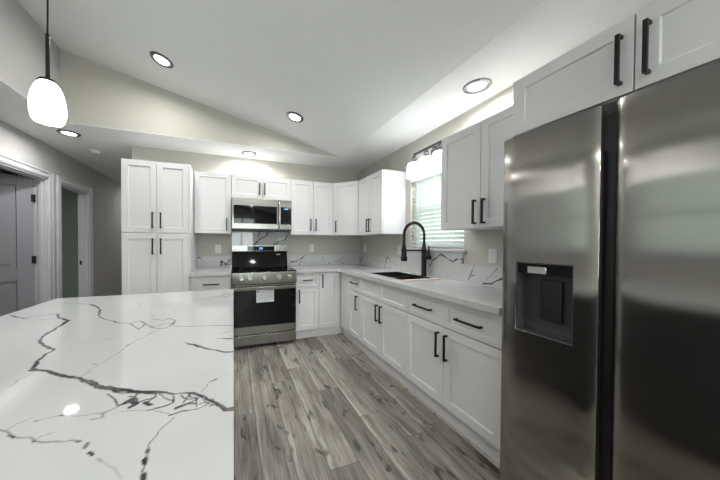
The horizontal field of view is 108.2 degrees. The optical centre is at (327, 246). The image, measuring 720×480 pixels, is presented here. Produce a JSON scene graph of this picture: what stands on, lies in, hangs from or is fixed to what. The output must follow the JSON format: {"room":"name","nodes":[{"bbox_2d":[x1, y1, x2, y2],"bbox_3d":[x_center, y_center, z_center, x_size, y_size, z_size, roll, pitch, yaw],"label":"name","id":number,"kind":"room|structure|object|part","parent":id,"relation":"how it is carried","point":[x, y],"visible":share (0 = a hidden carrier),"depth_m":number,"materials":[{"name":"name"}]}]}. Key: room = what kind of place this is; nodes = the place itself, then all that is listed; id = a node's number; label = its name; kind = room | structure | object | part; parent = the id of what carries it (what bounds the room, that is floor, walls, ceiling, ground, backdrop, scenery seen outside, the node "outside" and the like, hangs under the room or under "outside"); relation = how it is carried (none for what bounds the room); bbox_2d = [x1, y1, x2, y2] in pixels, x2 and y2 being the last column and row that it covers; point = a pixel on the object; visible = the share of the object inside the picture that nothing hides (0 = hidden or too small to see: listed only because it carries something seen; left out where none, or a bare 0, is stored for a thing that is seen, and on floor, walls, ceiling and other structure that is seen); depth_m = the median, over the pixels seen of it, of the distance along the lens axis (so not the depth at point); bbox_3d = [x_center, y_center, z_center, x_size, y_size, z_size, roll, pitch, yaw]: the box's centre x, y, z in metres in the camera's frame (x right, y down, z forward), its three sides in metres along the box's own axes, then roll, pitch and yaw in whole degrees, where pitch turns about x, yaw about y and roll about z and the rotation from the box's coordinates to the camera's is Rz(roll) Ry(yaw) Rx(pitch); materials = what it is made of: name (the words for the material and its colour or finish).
{"room":"kitchen","nodes":[
{"label":"kitchen","id":0,"kind":"room"},
{"bbox_2d":[0,168,25,176],"bbox_3d":[-4.308,-0.016,2.050,2.150,2.454,1.870,0,1,-20],"label":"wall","id":1,"kind":"structure","parent":0,"point":[1,170],"depth_m":3.14,"materials":[{"name":"grey paint"}]},
{"bbox_2d":[0,0,60,97],"bbox_3d":[-1.499,-1.599,-0.766,0.100,0.803,7.100,0,1,-20],"label":"wall","id":2,"kind":"structure","parent":0,"point":[22,39],"depth_m":2.12,"materials":[{"name":"grey paint"}]},
{"bbox_2d":[0,120,121,298],"bbox_3d":[-2.716,0.005,0.997,0.120,2.454,11.200,0,1,-20],"label":"wall","id":3,"kind":"structure","parent":0,"point":[14,143],"depth_m":4.33,"materials":[{"name":"grey paint"}]},
{"bbox_2d":[0,172,35,315],"bbox_3d":[-3.676,0.189,2.793,0.089,2.010,0.748,0,1,16],"label":"door","id":4,"kind":"structure","parent":3,"relation":"in","point":[17,258],"depth_m":2.98,"materials":[{"name":"paint"}]},
{"bbox_2d":[0,153,54,305],"bbox_3d":[-3.369,0.145,2.815,0.149,2.120,0.950,0,1,-20],"label":"trim","id":5,"kind":"structure","parent":3,"relation":"attached to","point":[43,180],"depth_m":3.16,"materials":[{"name":"white paint"}]},
{"bbox_2d":[56,175,93,297],"bbox_3d":[-3.710,0.131,3.750,0.149,2.120,0.880,0,1,-20],"label":"trim","id":6,"kind":"structure","parent":3,"relation":"attached to","point":[85,193],"depth_m":4.05,"materials":[{"name":"white paint"}]},
{"bbox_2d":[61,188,78,297],"bbox_3d":[-4.688,-0.044,4.040,1.500,2.454,2.130,0,1,-20],"label":"wall","id":7,"kind":"structure","parent":0,"point":[69,198],"depth_m":4.97,"materials":[{"name":"green paint"}]},
{"bbox_2d":[60,49,337,156],"bbox_3d":[-1.300,-1.622,3.139,3.150,0.747,0.100,0,1,-20],"label":"wall","id":8,"kind":"structure","parent":0,"point":[95,94],"depth_m":2.83,"materials":[{"name":"beige paint"}]},
{"bbox_2d":[132,146,359,288],"bbox_3d":[-0.916,-0.024,3.846,3.285,2.454,0.120,0,1,-20],"label":"wall","id":9,"kind":"structure","parent":0,"point":[297,244],"depth_m":3.77,"materials":[{"name":"beige paint"}]},
{"bbox_2d":[194,171,230,233],"bbox_3d":[-1.482,-0.545,3.371,0.427,0.759,0.368,0,1,-20],"label":"upper cabinet","id":10,"kind":"object","parent":9,"relation":"attached to","point":[212,191],"visible":0.98,"depth_m":3.23,"materials":[{"name":"paint"}]},
{"bbox_2d":[197,256,231,267],"bbox_3d":[-1.546,0.210,3.545,0.430,0.160,0.020,0,1,-20],"label":"backsplash","id":11,"kind":"structure","parent":9,"relation":"attached to","point":[202,261],"depth_m":3.53,"materials":[{"name":"white stone"}]},
{"bbox_2d":[215,245,220,252],"bbox_3d":[-1.510,0.034,3.561,0.072,0.116,0.009,0,1,-20],"label":"wall outlet","id":12,"kind":"object","parent":9,"relation":"attached to","point":[217,247],"visible":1,"depth_m":3.56,"materials":[{"name":"white plastic"}]},
{"bbox_2d":[232,231,287,250],"bbox_3d":[-0.970,-0.069,3.751,0.788,0.285,0.018,0,1,-20],"label":"backsplash","id":13,"kind":"structure","parent":9,"relation":"attached to","point":[238,237],"depth_m":3.74,"materials":[{"name":"white stone"}]},
{"bbox_2d":[231,174,290,200],"bbox_3d":[-0.920,-0.775,3.572,0.765,0.299,0.368,0,1,-20],"label":"upper cabinet","id":14,"kind":"object","parent":9,"relation":"attached to","point":[242,186],"visible":0.89,"depth_m":3.42,"materials":[{"name":"paint"}]},
{"bbox_3d":[-1.052,-0.773,3.374,0.378,0.294,0.019,0,1,-20],"label":"door","id":15,"kind":"part","parent":14,"relation":"part of","materials":[{"name":"white paint"}]},
{"bbox_2d":[232,197,291,231],"bbox_3d":[-0.907,-0.416,3.545,0.762,0.412,0.438,0,1,-20],"label":"microwave","id":16,"kind":"object","parent":14,"relation":"attached to","point":[248,214],"visible":1,"depth_m":3.38,"materials":[{"name":"silver metal"}]},
{"bbox_3d":[-0.639,-0.413,3.436,0.020,0.340,0.050,0,1,-20],"label":"handle","id":17,"kind":"part","parent":16,"relation":"part of","materials":[{"name":"metal"}]},
{"bbox_3d":[-0.579,-0.423,3.503,0.174,0.392,0.037,0,1,-20],"label":"control panel","id":18,"kind":"part","parent":16,"relation":"part of","materials":[{"name":"silver metal"}]},
{"bbox_3d":[-0.693,-0.773,3.505,0.378,0.294,0.019,0,1,-20],"label":"door","id":19,"kind":"part","parent":14,"relation":"part of","materials":[{"name":"white paint"}]},
{"bbox_2d":[286,180,332,235],"bbox_3d":[-0.268,-0.545,3.814,0.625,0.759,0.368,0,1,-20],"label":"upper cabinet","id":20,"kind":"object","parent":9,"relation":"attached to","point":[312,202],"visible":0.98,"depth_m":3.67,"materials":[{"name":"paint"}]},
{"bbox_3d":[-0.361,-0.543,3.630,0.318,0.754,0.019,0,1,-20],"label":"door","id":21,"kind":"part","parent":20,"relation":"part of","materials":[{"name":"white paint"}]},
{"bbox_3d":[-0.068,-0.543,3.737,0.297,0.754,0.019,0,1,-20],"label":"door","id":22,"kind":"part","parent":20,"relation":"part of","materials":[{"name":"white paint"}]},
{"bbox_2d":[309,244,313,251],"bbox_3d":[-0.251,0.025,4.020,0.072,0.116,0.009,0,1,-20],"label":"wall outlet","id":23,"kind":"object","parent":9,"relation":"attached to","point":[311,246],"visible":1,"depth_m":4.02,"materials":[{"name":"white plastic"}]},
{"bbox_2d":[287,254,358,265],"bbox_3d":[-0.041,0.209,4.093,1.232,0.160,0.020,0,1,-20],"label":"backsplash","id":24,"kind":"structure","parent":9,"relation":"attached to","point":[292,260],"depth_m":4.07,"materials":[{"name":"white stone"}]},
{"bbox_2d":[329,181,375,235],"bbox_3d":[0.355,-0.544,3.912,0.610,0.759,0.610,0,1,-20],"label":"upper cabinet","id":25,"kind":"object","parent":9,"relation":"attached to","point":[345,194],"visible":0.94,"depth_m":3.70,"materials":[{"name":"paint"}]},
{"bbox_3d":[0.259,-0.542,3.705,0.377,0.754,0.019,1,1,25],"label":"door","id":26,"kind":"part","parent":25,"relation":"part of","materials":[{"name":"white paint"}]},
{"bbox_2d":[17,0,542,157],"bbox_3d":[-0.032,-1.609,-0.221,3.070,0.832,7.120,0,1,-20],"label":"ceiling","id":27,"kind":"structure","parent":0,"point":[348,68],"depth_m":2.01,"materials":[{"name":"white paint"}]},
{"bbox_2d":[27,0,66,126],"bbox_3d":[-1.407,-1.196,1.296,0.161,1.142,0.161,0,1,-20],"label":"pendant lamp","id":28,"kind":"object","parent":27,"relation":"hanging from","point":[46,102],"visible":1,"depth_m":1.28,"materials":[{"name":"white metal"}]},
{"bbox_3d":[-1.407,-0.724,1.303,0.136,0.198,0.136,0,1,-20],"label":"lamp shade","id":29,"kind":"part","parent":28,"relation":"part of","materials":[{"name":"white glass"}]},
{"bbox_3d":[-1.406,-0.949,1.300,0.016,0.230,0.016,0,1,-35],"label":"rod","id":30,"kind":"part","parent":28,"relation":"part of","materials":[{"name":"black metal"}]},
{"bbox_3d":[-1.403,-1.403,1.296,0.012,0.682,0.010,0,1,-20],"label":"cord","id":31,"kind":"part","parent":28,"relation":"part of","materials":[{"name":"black metal"}]},
{"bbox_2d":[149,51,173,68],"bbox_3d":[-1.532,-1.720,2.393,0.190,0.051,0.196,0,1,-16],"label":"recessed light","id":32,"kind":"object","parent":27,"relation":"attached to","point":[159,58],"visible":1,"depth_m":2.38,"materials":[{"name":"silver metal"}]},
{"bbox_2d":[286,111,303,122],"bbox_3d":[-0.361,-1.421,2.850,0.190,0.051,0.196,0,1,-16],"label":"recessed light","id":33,"kind":"object","parent":27,"relation":"attached to","point":[293,116],"visible":1,"depth_m":2.84,"materials":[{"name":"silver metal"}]},
{"bbox_2d":[0,0,657,182],"bbox_3d":[-0.714,-1.224,1.708,4.370,0.004,11.440,0,1,-20],"label":"ceiling","id":34,"kind":"structure","parent":0,"point":[551,29],"depth_m":2.25,"materials":[{"name":"white paint"}]},
{"bbox_2d":[56,129,80,136],"bbox_3d":[-2.844,-1.241,2.846,0.196,0.012,0.196,0,1,-20],"label":"recessed light","id":35,"kind":"object","parent":34,"relation":"in","point":[61,131],"visible":1,"depth_m":2.83,"materials":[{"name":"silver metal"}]},
{"bbox_2d":[89,149,102,154],"bbox_3d":[-3.048,-1.234,3.406,0.136,0.042,0.136,0,1,-20],"label":"smoke detector","id":36,"kind":"object","parent":34,"relation":"attached to","point":[93,151],"visible":1,"depth_m":3.38,"materials":[{"name":"white plastic"}]},
{"bbox_2d":[241,151,255,155],"bbox_3d":[-1.057,-1.241,3.475,0.196,0.012,0.196,0,1,-20],"label":"recessed light","id":37,"kind":"object","parent":34,"relation":"in","point":[246,153],"visible":1,"depth_m":3.46,"materials":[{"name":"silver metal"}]},
{"bbox_2d":[462,78,491,93],"bbox_3d":[1.132,-1.211,1.964,0.196,0.012,0.196,0,1,-20],"label":"recessed light","id":38,"kind":"object","parent":34,"relation":"in","point":[481,84],"visible":1,"depth_m":1.95,"materials":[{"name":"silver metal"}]},
{"bbox_2d":[234,333,500,479],"bbox_3d":[-0.726,1.257,1.741,4.370,0.050,11.440,0,1,-20],"label":"floor","id":39,"kind":"structure","parent":0,"point":[318,407],"depth_m":1.81,"materials":[{"name":"grey wood"}]},
{"bbox_2d":[121,158,196,294],"bbox_3d":[-1.945,0.143,3.071,0.640,2.131,0.634,0,1,-20],"label":"pantry cabinet","id":40,"kind":"object","parent":39,"relation":"on","point":[159,239],"visible":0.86,"depth_m":2.80,"materials":[{"name":"paint"}]},
{"bbox_3d":[-2.000,-0.532,2.750,0.313,0.765,0.019,0,1,-20],"label":"door","id":41,"kind":"part","parent":40,"relation":"part of","materials":[{"name":"white paint"}]},
{"bbox_3d":[-2.004,0.476,2.764,0.313,1.233,0.019,0,1,-20],"label":"door","id":42,"kind":"part","parent":40,"relation":"part of","materials":[{"name":"white paint"}]},
{"bbox_3d":[-1.877,-0.002,2.775,0.013,0.170,0.034,0,1,-20],"label":"handle","id":43,"kind":"part","parent":40,"relation":"part of","materials":[{"name":"black metal"}]},
{"bbox_3d":[-1.876,-0.282,2.771,0.013,0.170,0.034,0,1,-20],"label":"handle","id":44,"kind":"part","parent":40,"relation":"part of","materials":[{"name":"black metal"}]},
{"bbox_3d":[-1.709,0.476,2.871,0.305,1.233,0.019,0,1,-20],"label":"door","id":45,"kind":"part","parent":40,"relation":"part of","materials":[{"name":"white paint"}]},
{"bbox_3d":[-1.705,-0.532,2.858,0.305,0.765,0.019,0,1,-20],"label":"door","id":46,"kind":"part","parent":40,"relation":"part of","materials":[{"name":"white paint"}]},
{"bbox_2d":[191,275,230,290],"bbox_3d":[-1.444,0.770,3.263,0.428,0.876,0.634,0,1,-20],"label":"base cabinet","id":47,"kind":"object","parent":39,"relation":"on","point":[200,283],"visible":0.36,"depth_m":2.99,"materials":[{"name":"paint"}]},
{"bbox_2d":[190,267,231,276],"bbox_3d":[-1.439,0.313,3.252,0.430,0.038,0.646,0,1,-20],"label":"countertop","id":48,"kind":"structure","parent":47,"relation":"on","point":[222,271],"depth_m":3.02,"materials":[{"name":"white stone"}]},
{"bbox_2d":[232,245,296,348],"bbox_3d":[-0.855,0.598,3.404,0.762,1.222,0.726,0,1,-20],"label":"range","id":49,"kind":"object","parent":39,"relation":"on","point":[263,284],"visible":0.98,"depth_m":3.15,"materials":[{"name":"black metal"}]},
{"bbox_2d":[232,245,286,251],"bbox_3d":[-0.964,0.026,3.701,0.762,0.086,0.076,0,1,-20],"label":"control panel","id":50,"kind":"object","parent":49,"relation":"attached to","point":[235,248],"depth_m":3.66,"materials":[{"name":"silver metal"}]},
{"bbox_3d":[-0.757,0.748,3.135,0.754,0.594,0.034,0,1,-20],"label":"oven door","id":51,"kind":"part","parent":49,"relation":"part of","materials":[{"name":"black glass"}]},
{"bbox_2d":[232,266,295,272],"bbox_3d":[-0.853,0.297,3.397,0.762,0.013,0.575,0,1,-20],"label":"cooktop","id":52,"kind":"object","parent":49,"relation":"in","point":[235,269],"depth_m":3.28,"materials":[{"name":"black metal"}]},
{"bbox_2d":[257,291,271,299],"bbox_3d":[-0.757,0.583,3.108,0.167,0.100,0.001,0,1,-20],"label":"label","id":53,"kind":"object","parent":49,"relation":"attached to","point":[261,295],"depth_m":3.11,"materials":[{"name":"grey paper"}]},
{"bbox_3d":[-0.740,0.486,3.088,0.722,0.026,0.058,0,1,-20],"label":"handle","id":54,"kind":"part","parent":49,"relation":"part of","materials":[{"name":"silver metal"}]},
{"bbox_3d":[-0.750,0.735,3.117,0.738,0.433,0.004,0,1,-20],"label":"door glass","id":55,"kind":"part","parent":49,"relation":"part of","materials":[{"name":"black glass"}]},
{"bbox_3d":[-0.754,0.377,3.126,0.762,0.136,0.045,0,1,-20],"label":"control panel","id":56,"kind":"part","parent":49,"relation":"part of","materials":[{"name":"silver metal"}]},
{"bbox_3d":[-0.758,1.114,3.140,0.754,0.118,0.034,0,1,-20],"label":"drawer","id":57,"kind":"part","parent":49,"relation":"part of","materials":[{"name":"silver metal"}]},
{"bbox_2d":[296,272,318,338],"bbox_3d":[-0.366,0.770,3.656,0.322,0.876,0.634,0,1,-20],"label":"base cabinet","id":58,"kind":"object","parent":39,"relation":"on","point":[307,284],"visible":0.79,"depth_m":3.40,"materials":[{"name":"paint"}]},
{"bbox_3d":[-0.271,0.440,3.395,0.317,0.187,0.019,0,1,-20],"label":"drawer","id":59,"kind":"part","parent":58,"relation":"part of","materials":[{"name":"white paint"}]},
{"bbox_3d":[-0.273,0.817,3.400,0.317,0.550,0.019,0,1,-20],"label":"door","id":60,"kind":"part","parent":58,"relation":"part of","materials":[{"name":"white paint"}]},
{"bbox_2d":[318,271,342,335],"bbox_3d":[0.213,0.770,3.868,0.908,0.876,0.634,0,1,-20],"label":"base cabinet","id":61,"kind":"object","parent":39,"relation":"on","point":[329,282],"visible":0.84,"depth_m":3.51,"materials":[{"name":"paint"}]},
{"bbox_3d":[0.015,0.719,3.504,0.283,0.746,0.019,0,1,-20],"label":"door","id":62,"kind":"part","parent":61,"relation":"part of","materials":[{"name":"white paint"}]},
{"bbox_2d":[341,272,363,350],"bbox_3d":[0.543,0.778,3.364,0.634,0.876,0.603,0,1,-20],"label":"base cabinet","id":63,"kind":"object","parent":39,"relation":"on","point":[350,284],"visible":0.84,"depth_m":3.24,"materials":[{"name":"paint"}]},
{"bbox_3d":[0.331,0.823,3.148,0.019,0.550,0.336,0,1,-20],"label":"door","id":64,"kind":"part","parent":63,"relation":"part of","materials":[{"name":"white paint"}]},
{"bbox_3d":[0.333,0.446,3.143,0.019,0.187,0.336,0,1,-20],"label":"drawer","id":65,"kind":"part","parent":63,"relation":"part of","materials":[{"name":"white paint"}]},
{"bbox_3d":[0.333,0.669,3.064,0.034,0.170,0.013,0,1,-20],"label":"handle","id":66,"kind":"part","parent":63,"relation":"part of","materials":[{"name":"black metal"}]},
{"bbox_2d":[361,278,409,389],"bbox_3d":[0.788,0.788,2.691,0.634,0.876,0.829,0,1,-20],"label":"base cabinet","id":67,"kind":"object","parent":39,"relation":"on","point":[383,306],"visible":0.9,"depth_m":2.52,"materials":[{"name":"paint"}]},
{"bbox_3d":[0.461,0.829,2.792,0.019,0.550,0.410,0,1,-20],"label":"door","id":68,"kind":"part","parent":67,"relation":"part of","materials":[{"name":"white paint"}]},
{"bbox_3d":[0.492,0.675,2.629,0.034,0.170,0.013,0,1,-20],"label":"handle","id":69,"kind":"part","parent":67,"relation":"part of","materials":[{"name":"black metal"}]},
{"bbox_3d":[0.517,0.677,2.558,0.034,0.170,0.013,0,1,-20],"label":"handle","id":70,"kind":"part","parent":67,"relation":"part of","materials":[{"name":"black metal"}]},
{"bbox_3d":[0.603,0.835,2.403,0.019,0.550,0.410,0,1,-20],"label":"door","id":71,"kind":"part","parent":67,"relation":"part of","materials":[{"name":"white paint"}]},
{"bbox_2d":[406,290,501,464],"bbox_3d":[1.076,0.800,1.902,0.634,0.876,0.850,0,1,-20],"label":"base cabinet","id":72,"kind":"object","parent":39,"relation":"on","point":[454,351],"visible":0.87,"depth_m":1.70,"materials":[{"name":"paint"}]},
{"bbox_2d":[288,264,501,314],"bbox_3d":[0.450,0.329,2.748,1.232,0.038,2.888,0,1,-20],"label":"countertop","id":73,"kind":"structure","parent":72,"relation":"on","point":[485,298],"depth_m":2.08,"materials":[{"name":"white stone"}]},
{"bbox_2d":[372,272,430,279],"bbox_3d":[0.769,0.429,2.772,0.384,0.240,0.614,0,1,-20],"label":"sink","id":74,"kind":"object","parent":73,"relation":"in","point":[397,275],"visible":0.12,"depth_m":2.94,"materials":[{"name":"black metal"}]},
{"bbox_2d":[401,221,431,275],"bbox_3d":[0.913,0.025,2.685,0.321,0.575,0.119,0,1,-20],"label":"kitchen faucet","id":75,"kind":"object","parent":73,"relation":"on","point":[425,256],"visible":1,"depth_m":2.71,"materials":[{"name":"black metal"}]},
{"bbox_3d":[0.885,0.040,2.702,0.271,0.020,0.058,0,1,-20],"label":"support arm","id":76,"kind":"part","parent":75,"relation":"part of","materials":[{"name":"black metal"}]},
{"bbox_3d":[1.042,0.067,2.703,0.047,0.140,0.063,0,1,-20],"label":"lever","id":77,"kind":"part","parent":75,"relation":"part of","materials":[{"name":"black metal"}]},
{"bbox_2d":[402,278,439,280],"bbox_3d":[0.882,0.312,2.441,0.400,0.007,0.070,0,1,-20],"label":"cutting board","id":78,"kind":"object","parent":73,"relation":"on","point":[424,278],"visible":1,"depth_m":2.42,"materials":[{"name":"brown wood"}]},
{"bbox_3d":[0.722,0.468,1.997,0.034,0.013,0.190,0,1,-20],"label":"handle","id":79,"kind":"part","parent":72,"relation":"part of","materials":[{"name":"black metal"}]},
{"bbox_3d":[0.747,0.463,2.007,0.019,0.187,0.413,0,1,-20],"label":"drawer","id":80,"kind":"part","parent":72,"relation":"part of","materials":[{"name":"white paint"}]},
{"bbox_3d":[0.745,0.841,2.012,0.019,0.550,0.413,0,1,-20],"label":"door","id":81,"kind":"part","parent":72,"relation":"part of","materials":[{"name":"white paint"}]},
{"bbox_3d":[0.777,0.697,1.847,0.034,0.180,0.013,0,1,-20],"label":"handle","id":82,"kind":"part","parent":72,"relation":"part of","materials":[{"name":"black metal"}]},
{"bbox_3d":[0.803,0.698,1.774,0.034,0.180,0.013,0,1,-20],"label":"handle","id":83,"kind":"part","parent":72,"relation":"part of","materials":[{"name":"black metal"}]},
{"bbox_3d":[0.864,0.476,1.607,0.034,0.013,0.190,0,1,-20],"label":"handle","id":84,"kind":"part","parent":72,"relation":"part of","materials":[{"name":"black metal"}]},
{"bbox_3d":[0.891,0.847,1.612,0.019,0.550,0.427,0,1,-20],"label":"door","id":85,"kind":"part","parent":72,"relation":"part of","materials":[{"name":"white paint"}]},
{"bbox_3d":[0.893,0.469,1.607,0.019,0.187,0.427,0,1,-20],"label":"drawer","id":86,"kind":"part","parent":72,"relation":"part of","materials":[{"name":"white paint"}]},
{"bbox_2d":[500,60,719,479],"bbox_3d":[1.333,0.358,0.979,0.684,1.757,0.914,0,1,-20],"label":"refrigerator","id":87,"kind":"object","parent":39,"relation":"on","point":[610,356],"visible":1,"depth_m":0.91,"materials":[{"name":"grey metal"}]},
{"bbox_3d":[0.917,0.104,1.137,0.007,0.030,0.075,0,1,-20],"label":"nozzle plate","id":88,"kind":"part","parent":87,"relation":"part of","materials":[{"name":"metal"}]},
{"bbox_3d":[0.947,0.326,1.131,0.062,1.684,0.362,0,1,-20],"label":"freezer door","id":89,"kind":"part","parent":87,"relation":"part of","materials":[{"name":"silver metal"}]},
{"bbox_3d":[1.108,0.332,0.688,0.062,1.684,0.522,0,1,-20],"label":"door","id":90,"kind":"part","parent":87,"relation":"part of","materials":[{"name":"silver metal"}]},
{"bbox_3d":[-0.714,0.810,0.533,0.965,0.876,2.535,0,1,-20],"label":"kitchen island","id":91,"kind":"object","parent":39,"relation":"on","visible":0},
{"bbox_2d":[0,289,233,479],"bbox_3d":[-0.723,0.353,0.515,1.006,0.038,2.620,0,1,-20],"label":"island countertop","id":92,"kind":"structure","parent":91,"relation":"on","point":[133,386],"depth_m":0.61,"materials":[{"name":"white stone"}]},
{"bbox_2d":[360,85,512,266],"bbox_3d":[1.893,0.030,0.762,0.120,2.454,7.600,0,1,-20],"label":"wall","id":93,"kind":"structure","parent":0,"point":[478,243],"depth_m":2.66,"materials":[{"name":"beige paint"}]},
{"bbox_2d":[359,169,405,234],"bbox_3d":[0.676,-0.535,3.384,0.368,0.759,0.598,0,1,-20],"label":"upper cabinet","id":94,"kind":"object","parent":93,"relation":"attached to","point":[382,194],"visible":1,"depth_m":3.14,"materials":[{"name":"paint"}]},
{"bbox_3d":[0.493,-0.537,3.476,0.019,0.754,0.294,0,1,-20],"label":"door","id":95,"kind":"part","parent":94,"relation":"part of","materials":[{"name":"white paint"}]},
{"bbox_3d":[0.595,-0.533,3.195,0.019,0.754,0.295,0,1,-20],"label":"door","id":96,"kind":"part","parent":94,"relation":"part of","materials":[{"name":"white paint"}]},
{"bbox_2d":[397,245,400,254],"bbox_3d":[0.904,0.045,3.286,0.009,0.116,0.072,0,1,-20],"label":"wall outlet","id":97,"kind":"object","parent":93,"relation":"attached to","point":[398,246],"visible":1,"depth_m":3.27,"materials":[{"name":"white plastic"}]},
{"bbox_2d":[406,133,454,178],"bbox_3d":[1.061,-0.892,2.600,0.184,0.260,0.738,0,1,-20],"label":"wall light","id":98,"kind":"object","parent":93,"relation":"attached to","point":[426,164],"visible":0.65,"depth_m":2.64,"materials":[{"name":"grey metal"}]},
{"bbox_3d":[0.956,-0.848,2.865,0.168,0.164,0.168,0,1,-20],"label":"lamp shade","id":99,"kind":"part","parent":98,"relation":"part of","materials":[{"name":"white glass"}]},
{"bbox_3d":[1.021,-0.845,2.687,0.168,0.164,0.168,0,1,-20],"label":"lamp shade","id":100,"kind":"part","parent":98,"relation":"part of","materials":[{"name":"white glass"}]},
{"bbox_3d":[1.086,-0.842,2.509,0.168,0.164,0.168,0,1,-20],"label":"lamp shade","id":101,"kind":"part","parent":98,"relation":"part of","materials":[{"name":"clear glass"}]},
{"bbox_2d":[359,251,502,287],"bbox_3d":[1.023,0.178,2.943,0.020,0.262,2.868,0,1,-20],"label":"backsplash","id":102,"kind":"structure","parent":93,"relation":"attached to","point":[447,265],"depth_m":2.56,"materials":[{"name":"white stone"}]},
{"bbox_2d":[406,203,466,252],"bbox_3d":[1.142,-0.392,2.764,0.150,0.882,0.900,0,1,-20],"label":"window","id":103,"kind":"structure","parent":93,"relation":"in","point":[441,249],"depth_m":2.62,"materials":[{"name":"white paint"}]},
{"bbox_3d":[1.120,0.035,2.763,0.108,0.028,0.900,0,1,-20],"label":"sill","id":104,"kind":"part","parent":103,"relation":"part of","materials":[{"name":"white paint"}]},
{"bbox_2d":[411,170,463,247],"bbox_3d":[1.133,-0.417,2.727,0.082,0.844,0.742,0,1,-20],"label":"window blind","id":105,"kind":"object","parent":103,"relation":"attached to","point":[427,188],"visible":0.56,"depth_m":2.81,"materials":[{"name":"white plastic"}]},
{"bbox_3d":[1.143,-0.003,2.737,0.036,0.016,0.742,0,1,-20],"label":"rail","id":106,"kind":"part","parent":105,"relation":"part of","materials":[{"name":"white plastic"}]},
{"bbox_2d":[441,105,512,230],"bbox_3d":[1.223,-0.513,1.885,0.368,0.759,0.744,0,1,-20],"label":"upper cabinet","id":107,"kind":"object","parent":93,"relation":"attached to","point":[472,160],"visible":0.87,"depth_m":1.86,"materials":[{"name":"paint"}]},
{"bbox_3d":[1.027,-0.515,2.012,0.019,0.754,0.367,0,1,-20],"label":"door","id":108,"kind":"part","parent":107,"relation":"part of","materials":[{"name":"white paint"}]},
{"bbox_3d":[1.052,-0.249,1.865,0.034,0.175,0.013,0,1,-20],"label":"handle","id":109,"kind":"part","parent":107,"relation":"part of","materials":[{"name":"black metal"}]},
{"bbox_3d":[1.077,-0.248,1.798,0.034,0.175,0.013,0,1,-20],"label":"handle","id":110,"kind":"part","parent":107,"relation":"part of","materials":[{"name":"black metal"}]},
{"bbox_3d":[1.154,-0.510,1.662,0.019,0.754,0.367,0,1,-20],"label":"door","id":111,"kind":"part","parent":107,"relation":"part of","materials":[{"name":"white paint"}]},
{"bbox_2d":[488,249,496,262],"bbox_3d":[1.337,0.076,2.100,0.009,0.116,0.072,0,1,-20],"label":"wall outlet","id":112,"kind":"object","parent":93,"relation":"attached to","point":[492,258],"visible":1,"depth_m":2.10,"materials":[{"name":"white plastic"}]},
{"bbox_2d":[513,0,719,136],"bbox_3d":[1.406,-0.734,1.057,0.592,0.293,0.930,0,1,-20],"label":"upper cabinet","id":113,"kind":"object","parent":93,"relation":"attached to","point":[665,39],"visible":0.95,"depth_m":1.00,"materials":[{"name":"paint"}]},
{"bbox_3d":[1.088,-0.737,1.194,0.019,0.288,0.450,0,1,-20],"label":"door","id":114,"kind":"part","parent":113,"relation":"part of","materials":[{"name":"white paint"}]},
{"bbox_3d":[1.128,-0.723,1.005,0.034,0.190,0.013,0,1,-20],"label":"handle","id":115,"kind":"part","parent":113,"relation":"part of","materials":[{"name":"black metal"}]},
{"bbox_3d":[1.153,-0.722,0.936,0.034,0.190,0.013,0,1,-20],"label":"handle","id":116,"kind":"part","parent":113,"relation":"part of","materials":[{"name":"black metal"}]},
{"bbox_3d":[1.247,-0.731,0.757,0.019,0.288,0.470,0,1,-20],"label":"door","id":117,"kind":"part","parent":113,"relation":"part of","materials":[{"name":"white paint"}]}
]}

